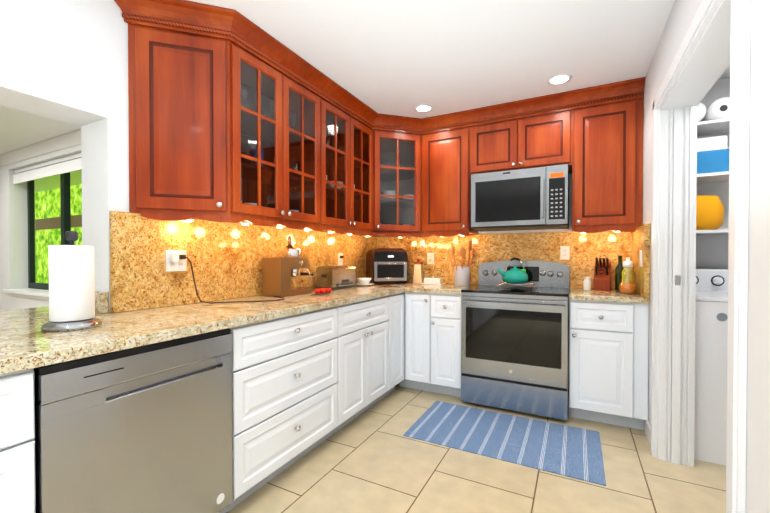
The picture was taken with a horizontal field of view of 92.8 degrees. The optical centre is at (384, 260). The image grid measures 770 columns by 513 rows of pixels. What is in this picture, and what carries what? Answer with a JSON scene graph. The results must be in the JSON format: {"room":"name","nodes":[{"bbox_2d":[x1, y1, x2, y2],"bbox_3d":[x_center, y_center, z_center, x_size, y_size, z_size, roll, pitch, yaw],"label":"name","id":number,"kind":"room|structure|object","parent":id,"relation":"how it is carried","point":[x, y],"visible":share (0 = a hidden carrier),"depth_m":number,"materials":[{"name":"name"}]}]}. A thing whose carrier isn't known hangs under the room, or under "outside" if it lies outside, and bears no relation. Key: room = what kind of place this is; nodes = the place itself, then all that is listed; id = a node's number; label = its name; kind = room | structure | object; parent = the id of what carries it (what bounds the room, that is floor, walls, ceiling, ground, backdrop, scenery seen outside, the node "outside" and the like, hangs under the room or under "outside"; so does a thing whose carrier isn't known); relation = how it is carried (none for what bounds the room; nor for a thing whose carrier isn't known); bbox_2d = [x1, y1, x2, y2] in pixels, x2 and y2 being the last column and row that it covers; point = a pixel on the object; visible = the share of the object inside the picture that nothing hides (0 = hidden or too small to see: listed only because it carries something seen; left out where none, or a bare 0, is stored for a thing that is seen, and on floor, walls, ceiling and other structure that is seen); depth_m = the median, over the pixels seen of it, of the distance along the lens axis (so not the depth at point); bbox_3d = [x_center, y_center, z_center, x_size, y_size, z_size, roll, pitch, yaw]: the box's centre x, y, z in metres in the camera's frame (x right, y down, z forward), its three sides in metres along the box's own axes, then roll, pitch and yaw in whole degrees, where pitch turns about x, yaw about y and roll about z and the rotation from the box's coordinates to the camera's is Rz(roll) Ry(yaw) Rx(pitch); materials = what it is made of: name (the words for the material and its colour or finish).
{"room":"kitchen","nodes":[
{"label":"kitchen","id":0,"kind":"room"},
{"bbox_2d":[0,0,128,312],"bbox_3d":[-1.921,-0.054,0.855,0.270,2.450,4.080,0,1,28],"label":"wall","id":1,"kind":"structure","parent":0,"point":[64,60],"depth_m":1.74,"materials":[{"name":"white paint"}]},
{"bbox_2d":[0,129,80,166],"bbox_3d":[-4.316,-1.265,4.356,7.248,0.099,0.085,0,1,28],"label":"crown molding","id":2,"kind":"structure","parent":1,"relation":"attached to","point":[64,141],"depth_m":4.09,"materials":[{"name":"white paint"}]},
{"bbox_2d":[3,172,81,299],"bbox_3d":[-3.901,-0.357,4.297,1.970,1.594,0.275,0,1,28],"label":"window","id":3,"kind":"structure","parent":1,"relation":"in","point":[65,217],"depth_m":4.54,"materials":[{"name":"grey metal"}]},
{"bbox_2d":[13,153,81,261],"bbox_3d":[-3.912,-0.569,4.274,1.826,1.168,0.072,0,1,28],"label":"window shade","id":4,"kind":"object","parent":3,"relation":"attached to","point":[70,163],"visible":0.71,"depth_m":4.22,"materials":[{"name":"white fabric"}]},
{"bbox_2d":[122,0,237,219],"bbox_3d":[-1.044,-0.764,1.895,0.327,1.048,0.349,0,1,28],"label":"upper cabinet","id":5,"kind":"object","parent":1,"relation":"attached to","point":[194,122],"depth_m":1.87,"materials":[{"name":"brown wood"}]},
{"bbox_2d":[181,219,193,222],"bbox_3d":[-1.074,-0.224,1.989,0.067,0.031,0.067,0,1,16],"label":"puck light","id":6,"kind":"object","parent":5,"relation":"attached to","point":[192,220],"depth_m":1.98,"materials":[{"name":"white plastic"}]},
{"bbox_2d":[95,211,378,312],"bbox_3d":[-0.701,-0.007,2.886,0.037,0.483,2.654,0,1,28],"label":"backsplash","id":7,"kind":"structure","parent":1,"relation":"attached to","point":[225,259],"depth_m":2.15,"materials":[{"name":"stone"}]},
{"bbox_2d":[166,250,186,271],"bbox_3d":[-1.127,-0.001,1.997,0.034,0.116,0.116,0,1,28],"label":"double electrical outlet","id":8,"kind":"object","parent":7,"relation":"attached to","point":[176,260],"visible":1,"depth_m":1.99,"materials":[{"name":"white plastic"}]},
{"bbox_2d":[184,257,283,302],"bbox_3d":[-0.844,0.108,2.176,0.308,0.267,0.539,0,1,28],"label":"power cord","id":9,"kind":"object","parent":8,"relation":"attached to","point":[228,301],"visible":0.98,"depth_m":2.10,"materials":[{"name":"brown"}]},
{"bbox_2d":[338,253,343,264],"bbox_3d":[-0.402,-0.015,3.389,0.030,0.116,0.072,0,1,28],"label":"electrical outlet","id":10,"kind":"object","parent":7,"relation":"attached to","point":[340,258],"visible":1,"depth_m":3.39,"materials":[{"name":"white plastic"}]},
{"bbox_2d":[239,221,250,225],"bbox_3d":[-0.825,-0.226,2.164,0.067,0.031,0.067,0,1,16],"label":"puck light","id":11,"kind":"object","parent":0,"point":[245,223],"depth_m":2.14,"materials":[{"name":"white plastic"}]},
{"bbox_2d":[241,144,263,166],"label":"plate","id":12,"kind":"object","parent":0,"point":[249,152],"depth_m":2.24,"materials":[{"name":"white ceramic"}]},
{"bbox_2d":[241,83,273,119],"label":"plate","id":13,"kind":"object","parent":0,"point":[246,91],"depth_m":2.33,"materials":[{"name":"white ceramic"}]},
{"bbox_2d":[274,225,284,228],"bbox_3d":[-0.695,-0.229,2.412,0.067,0.031,0.067,0,1,16],"label":"puck light","id":14,"kind":"object","parent":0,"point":[275,226],"depth_m":2.39,"materials":[{"name":"white plastic"}]},
{"bbox_2d":[289,109,297,128],"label":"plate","id":15,"kind":"object","parent":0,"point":[293,113],"depth_m":2.57,"materials":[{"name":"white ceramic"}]},
{"bbox_2d":[289,159,299,177],"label":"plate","id":16,"kind":"object","parent":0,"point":[295,168],"depth_m":2.58,"materials":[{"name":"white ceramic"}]},
{"bbox_2d":[326,134,331,144],"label":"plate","id":17,"kind":"object","parent":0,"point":[328,138],"depth_m":2.92,"materials":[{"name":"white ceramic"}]},
{"bbox_2d":[326,175,343,189],"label":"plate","id":18,"kind":"object","parent":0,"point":[328,184],"depth_m":3.01,"materials":[{"name":"white ceramic"}]},
{"bbox_2d":[0,0,729,191],"bbox_3d":[-3.134,-1.296,2.515,11.050,0.001,5.945,0,1,28],"label":"ceiling","id":19,"kind":"structure","parent":0,"point":[404,58],"depth_m":2.22,"materials":[{"name":"white paint"}]},
{"bbox_2d":[414,104,432,112],"bbox_3d":[0.329,-1.298,3.130,0.159,0.007,0.159,0,1,22],"label":"recessed light","id":20,"kind":"object","parent":19,"relation":"in","point":[420,108],"depth_m":3.13,"materials":[{"name":"white plastic"}]},
{"bbox_2d":[547,74,571,84],"bbox_3d":[1.246,-1.293,2.617,0.159,0.007,0.159,0,1,22],"label":"recessed light","id":21,"kind":"object","parent":19,"relation":"in","point":[558,79],"depth_m":2.61,"materials":[{"name":"white plastic"}]},
{"bbox_2d":[226,383,725,512],"bbox_3d":[-3.134,1.154,2.541,11.050,0.001,5.945,0,1,28],"label":"floor","id":22,"kind":"structure","parent":0,"point":[372,459],"depth_m":1.94,"materials":[{"name":"tile"}]},
{"bbox_2d":[0,368,35,512],"bbox_3d":[-1.452,0.736,0.794,0.636,0.872,0.859,0,1,28],"label":"base cabinet","id":23,"kind":"object","parent":22,"relation":"on","point":[17,393],"depth_m":0.99,"materials":[{"name":"white wood"}]},
{"bbox_2d":[0,282,649,374],"bbox_3d":[-0.404,0.270,1.499,2.947,0.040,4.842,0,1,28],"label":"countertop","id":24,"kind":"structure","parent":23,"relation":"on","point":[26,343],"depth_m":1.56,"materials":[{"name":"stone"}]},
{"bbox_2d":[41,231,101,331],"bbox_3d":[-1.178,0.069,1.381,0.176,0.363,0.176,0,1,28],"label":"paper towel holder","id":25,"kind":"object","parent":24,"relation":"on","point":[71,286],"visible":1,"depth_m":1.33,"materials":[{"name":"white paper"}]},
{"bbox_2d":[262,236,313,296],"bbox_3d":[-0.653,0.029,2.635,0.180,0.417,0.431,0,1,28],"label":"espresso machine","id":26,"kind":"object","parent":24,"relation":"on","point":[278,274],"visible":1,"depth_m":2.48,"materials":[{"name":"beige metal"}]},
{"bbox_2d":[314,288,333,294],"bbox_3d":[-0.441,0.217,2.622,0.100,0.042,0.140,0,1,28],"label":"tub","id":27,"kind":"object","parent":24,"relation":"on","point":[321,291],"visible":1,"depth_m":2.59,"materials":[{"name":"red plastic"}]},
{"bbox_2d":[316,265,356,289],"bbox_3d":[-0.407,0.137,3.105,0.173,0.191,0.372,0,1,28],"label":"toaster","id":28,"kind":"object","parent":24,"relation":"on","point":[338,277],"visible":0.98,"depth_m":2.98,"materials":[{"name":"grey"}]},
{"bbox_2d":[356,278,373,285],"bbox_3d":[-0.195,0.195,3.396,0.196,0.070,0.196,0,1,28],"label":"bowl","id":29,"kind":"object","parent":24,"relation":"on","point":[363,281],"visible":0.96,"depth_m":3.34,"materials":[{"name":"white ceramic"}]},
{"bbox_2d":[366,248,407,283],"bbox_3d":[0.022,0.051,3.696,0.360,0.350,0.307,0,1,-17],"label":"air fryer oven","id":30,"kind":"object","parent":24,"relation":"on","point":[385,265],"visible":1,"depth_m":3.59,"materials":[{"name":"brown plastic"}]},
{"bbox_2d":[413,259,423,283],"bbox_3d":[0.339,0.102,3.692,0.100,0.249,0.080,0,1,28],"label":"grater","id":31,"kind":"object","parent":24,"relation":"on","point":[418,276],"visible":1,"depth_m":3.67,"materials":[{"name":"metal"}]},
{"bbox_2d":[422,276,444,284],"bbox_3d":[0.466,0.189,3.547,0.200,0.078,0.110,0,1,28],"label":"butter dish","id":32,"kind":"object","parent":24,"relation":"on","point":[432,280],"visible":1,"depth_m":3.51,"materials":[{"name":"white ceramic"}]},
{"bbox_2d":[449,241,473,285],"bbox_3d":[0.707,0.024,3.415,0.232,0.410,0.222,0,1,28],"label":"utensil crock","id":33,"kind":"object","parent":24,"relation":"on","point":[461,275],"visible":1,"depth_m":3.35,"materials":[{"name":"grey ceramic"}]},
{"bbox_2d":[583,277,590,289],"bbox_3d":[1.618,0.181,2.934,0.052,0.107,0.051,0,1,28],"label":"pill bottle","id":34,"kind":"object","parent":24,"relation":"on","point":[587,283],"visible":1,"depth_m":2.91,"materials":[{"name":"white plastic"}]},
{"bbox_2d":[593,258,611,290],"bbox_3d":[1.740,0.105,2.934,0.110,0.258,0.205,0,1,36],"label":"knife block","id":35,"kind":"object","parent":24,"relation":"on","point":[602,276],"visible":1,"depth_m":2.89,"materials":[{"name":"brown wood"}]},
{"bbox_2d":[615,256,623,290],"bbox_3d":[1.831,0.097,2.856,0.066,0.276,0.065,0,1,28],"label":"olive oil bottle","id":36,"kind":"object","parent":24,"relation":"on","point":[618,273],"visible":0.75,"depth_m":2.84,"materials":[{"name":"green glass"}]},
{"bbox_2d":[619,258,635,293],"bbox_3d":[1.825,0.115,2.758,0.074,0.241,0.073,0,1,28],"label":"soap bottle","id":37,"kind":"object","parent":24,"relation":"on","point":[629,271],"visible":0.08,"depth_m":2.73,"materials":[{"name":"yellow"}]},
{"bbox_2d":[34,328,231,512],"bbox_3d":[-1.082,0.731,1.454,0.611,0.868,0.641,0,1,28],"label":"dishwasher","id":38,"kind":"object","parent":22,"relation":"on","point":[145,429],"visible":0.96,"depth_m":1.26,"materials":[{"name":"grey metal"}]},
{"bbox_2d":[219,306,339,512],"bbox_3d":[-0.764,0.722,2.112,0.636,0.872,0.808,0,1,28],"label":"base cabinet","id":39,"kind":"object","parent":22,"relation":"on","point":[303,384],"depth_m":1.88,"materials":[{"name":"white wood"}]},
{"bbox_2d":[340,295,391,428],"bbox_3d":[-0.412,0.715,2.785,0.636,0.872,0.710,0,1,28],"label":"base cabinet","id":40,"kind":"object","parent":22,"relation":"on","point":[366,325],"depth_m":2.61,"materials":[{"name":"white wood"}]},
{"bbox_2d":[392,292,403,390],"bbox_3d":[-0.179,0.710,3.231,0.636,0.872,0.296,0,1,28],"label":"base cabinet","id":41,"kind":"object","parent":22,"relation":"on","point":[397,299],"depth_m":3.11,"materials":[{"name":"white wood"}]},
{"bbox_2d":[404,292,461,396],"bbox_3d":[0.547,0.709,3.378,0.504,0.872,0.636,0,1,28],"label":"base cabinet","id":42,"kind":"object","parent":22,"relation":"on","point":[434,320],"depth_m":3.09,"materials":[{"name":"white wood"}]},
{"bbox_2d":[403,401,605,485],"bbox_3d":[0.779,1.150,2.441,1.153,0.008,0.653,0,1,28],"label":"rug","id":43,"kind":"object","parent":22,"relation":"on","point":[568,451],"visible":1,"depth_m":2.37,"materials":[{"name":"blue fabric"}]},
{"bbox_2d":[461,260,569,419],"bbox_3d":[1.084,0.574,3.018,0.768,1.150,0.710,0,1,28],"label":"range","id":44,"kind":"object","parent":22,"relation":"on","point":[514,347],"visible":0.96,"depth_m":2.77,"materials":[{"name":"silver metal"}]},
{"bbox_2d":[497,282,532,288],"bbox_3d":[1.111,0.210,3.131,0.264,0.038,0.225,0,1,28],"label":"trivet","id":45,"kind":"object","parent":44,"relation":"on","point":[502,283],"visible":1,"depth_m":3.10,"materials":[{"name":"silver metal"}]},
{"bbox_2d":[497,257,528,283],"bbox_3d":[1.098,0.080,3.137,0.246,0.219,0.216,0,1,28],"label":"kettle","id":46,"kind":"object","parent":45,"relation":"on","point":[515,275],"visible":1,"depth_m":3.06,"materials":[{"name":"teal metal"}]},
{"bbox_2d":[569,300,648,429],"bbox_3d":[1.669,0.715,2.792,0.466,0.872,0.636,0,1,28],"label":"base cabinet","id":47,"kind":"object","parent":22,"relation":"on","point":[608,341],"depth_m":2.51,"materials":[{"name":"white wood"}]},
{"bbox_2d":[694,269,727,465],"bbox_3d":[2.254,0.608,2.272,0.681,1.096,0.674,0,1,28],"label":"washer","id":48,"kind":"object","parent":22,"relation":"on","point":[711,340],"visible":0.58,"depth_m":2.10,"materials":[{"name":"white metal"}]},
{"bbox_2d":[434,110,609,287],"bbox_3d":[1.006,-0.083,3.606,2.370,2.450,0.200,0,1,28],"label":"wall","id":49,"kind":"structure","parent":0,"point":[570,175],"depth_m":3.24,"materials":[{"name":"white paint"}]},
{"bbox_2d":[370,112,421,235],"bbox_3d":[0.110,-0.780,3.395,0.358,1.048,0.358,0,1,28],"label":"upper cabinet","id":50,"kind":"object","parent":49,"relation":"attached to","point":[393,137],"depth_m":3.40,"materials":[{"name":"brown wood"}]},
{"bbox_2d":[383,190,395,197],"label":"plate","id":51,"kind":"object","parent":50,"relation":"in","point":[387,192],"depth_m":3.57,"materials":[{"name":"white ceramic"}]},
{"bbox_2d":[422,112,477,235],"bbox_3d":[0.618,-0.781,3.490,0.456,1.048,0.346,0,1,28],"label":"upper cabinet","id":52,"kind":"object","parent":49,"relation":"attached to","point":[446,178],"depth_m":3.33,"materials":[{"name":"brown wood"}]},
{"bbox_2d":[379,230,630,288],"bbox_3d":[0.975,-0.013,3.488,2.347,0.483,0.033,0,1,28],"label":"backsplash","id":53,"kind":"structure","parent":49,"relation":"attached to","point":[542,246],"depth_m":3.35,"materials":[{"name":"stone"}]},
{"bbox_2d":[427,253,433,263],"bbox_3d":[0.459,-0.024,3.727,0.072,0.116,0.028,0,1,28],"label":"electrical outlet","id":54,"kind":"object","parent":53,"relation":"attached to","point":[430,258],"visible":1,"depth_m":3.73,"materials":[{"name":"white plastic"}]},
{"bbox_2d":[560,246,569,259],"bbox_3d":[1.554,-0.068,3.166,0.072,0.116,0.007,0,1,28],"label":"outlet","id":55,"kind":"object","parent":53,"relation":"attached to","point":[564,252],"visible":1,"depth_m":3.16,"materials":[{"name":"white plastic"}]},
{"bbox_2d":[470,92,573,175],"bbox_3d":[1.179,-1.027,3.194,0.809,0.548,0.346,0,1,28],"label":"upper cabinet","id":56,"kind":"object","parent":49,"relation":"attached to","point":[522,134],"depth_m":3.02,"materials":[{"name":"brown wood"}]},
{"bbox_2d":[471,164,568,231],"bbox_3d":[1.158,-0.514,3.158,0.754,0.472,0.434,0,1,28],"label":"microwave","id":57,"kind":"object","parent":56,"relation":"attached to","point":[536,198],"visible":1,"depth_m":3.00,"materials":[{"name":"grey metal"}]},
{"bbox_2d":[570,77,644,231],"bbox_3d":[1.741,-0.774,2.903,0.456,1.048,0.346,0,1,28],"label":"upper cabinet","id":58,"kind":"object","parent":49,"relation":"attached to","point":[607,172],"depth_m":2.74,"materials":[{"name":"brown wood"}]},
{"bbox_2d":[642,0,769,512],"bbox_3d":[0.820,-0.050,0.469,0.165,2.450,5.935,0,1,28],"label":"wall","id":59,"kind":"structure","parent":0,"point":[711,250],"depth_m":1.00,"materials":[{"name":"white paint"}]},
{"bbox_2d":[630,223,649,297],"bbox_3d":[1.849,-0.004,2.658,0.030,0.483,0.608,0,1,28],"label":"backsplash","id":60,"kind":"structure","parent":59,"relation":"attached to","point":[640,239],"depth_m":2.47,"materials":[{"name":"stone"}]},
{"bbox_2d":[640,250,641,266],"bbox_3d":[1.752,-0.016,2.513,0.007,0.116,0.072,0,1,28],"label":"outlet","id":61,"kind":"object","parent":60,"relation":"attached to","point":[640,258],"visible":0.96,"depth_m":2.49,"materials":[{"name":"white plastic"}]},
{"bbox_2d":[644,420,649,444],"bbox_3d":[0.559,1.128,0.177,0.013,0.100,5.175,0,1,28],"label":"baseboard","id":62,"kind":"structure","parent":59,"relation":"attached to","point":[647,428],"depth_m":2.37,"materials":[{"name":"white paint"}]},
{"bbox_2d":[650,0,750,512],"bbox_3d":[1.391,0.099,1.591,0.192,2.130,1.350,0,1,28],"label":"door frame","id":63,"kind":"structure","parent":59,"relation":"attached to","point":[715,44],"depth_m":2.05,"materials":[{"name":"white paint"}]},
{"bbox_2d":[696,118,729,234],"bbox_3d":[2.394,-0.536,2.452,0.777,0.780,0.297,0,1,28],"label":"closet shelves","id":64,"kind":"object","parent":59,"relation":"attached to","point":[712,127],"depth_m":2.47,"materials":[{"name":"white paint"}]},
{"bbox_2d":[696,97,729,229],"bbox_3d":[2.195,-0.638,2.552,0.310,0.860,0.284,0,1,28],"label":"closet items","id":65,"kind":"object","parent":64,"relation":"on","point":[712,154],"visible":0.42,"depth_m":2.44,"materials":[{"name":"white paper"}]},
{"label":"outside","id":66,"kind":"structure","parent":0,"visible":0},
{"bbox_2d":[35,184,81,282],"bbox_3d":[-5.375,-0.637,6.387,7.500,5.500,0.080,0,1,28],"label":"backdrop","id":67,"kind":"structure","parent":66,"point":[52,216],"depth_m":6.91,"materials":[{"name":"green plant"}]}
]}

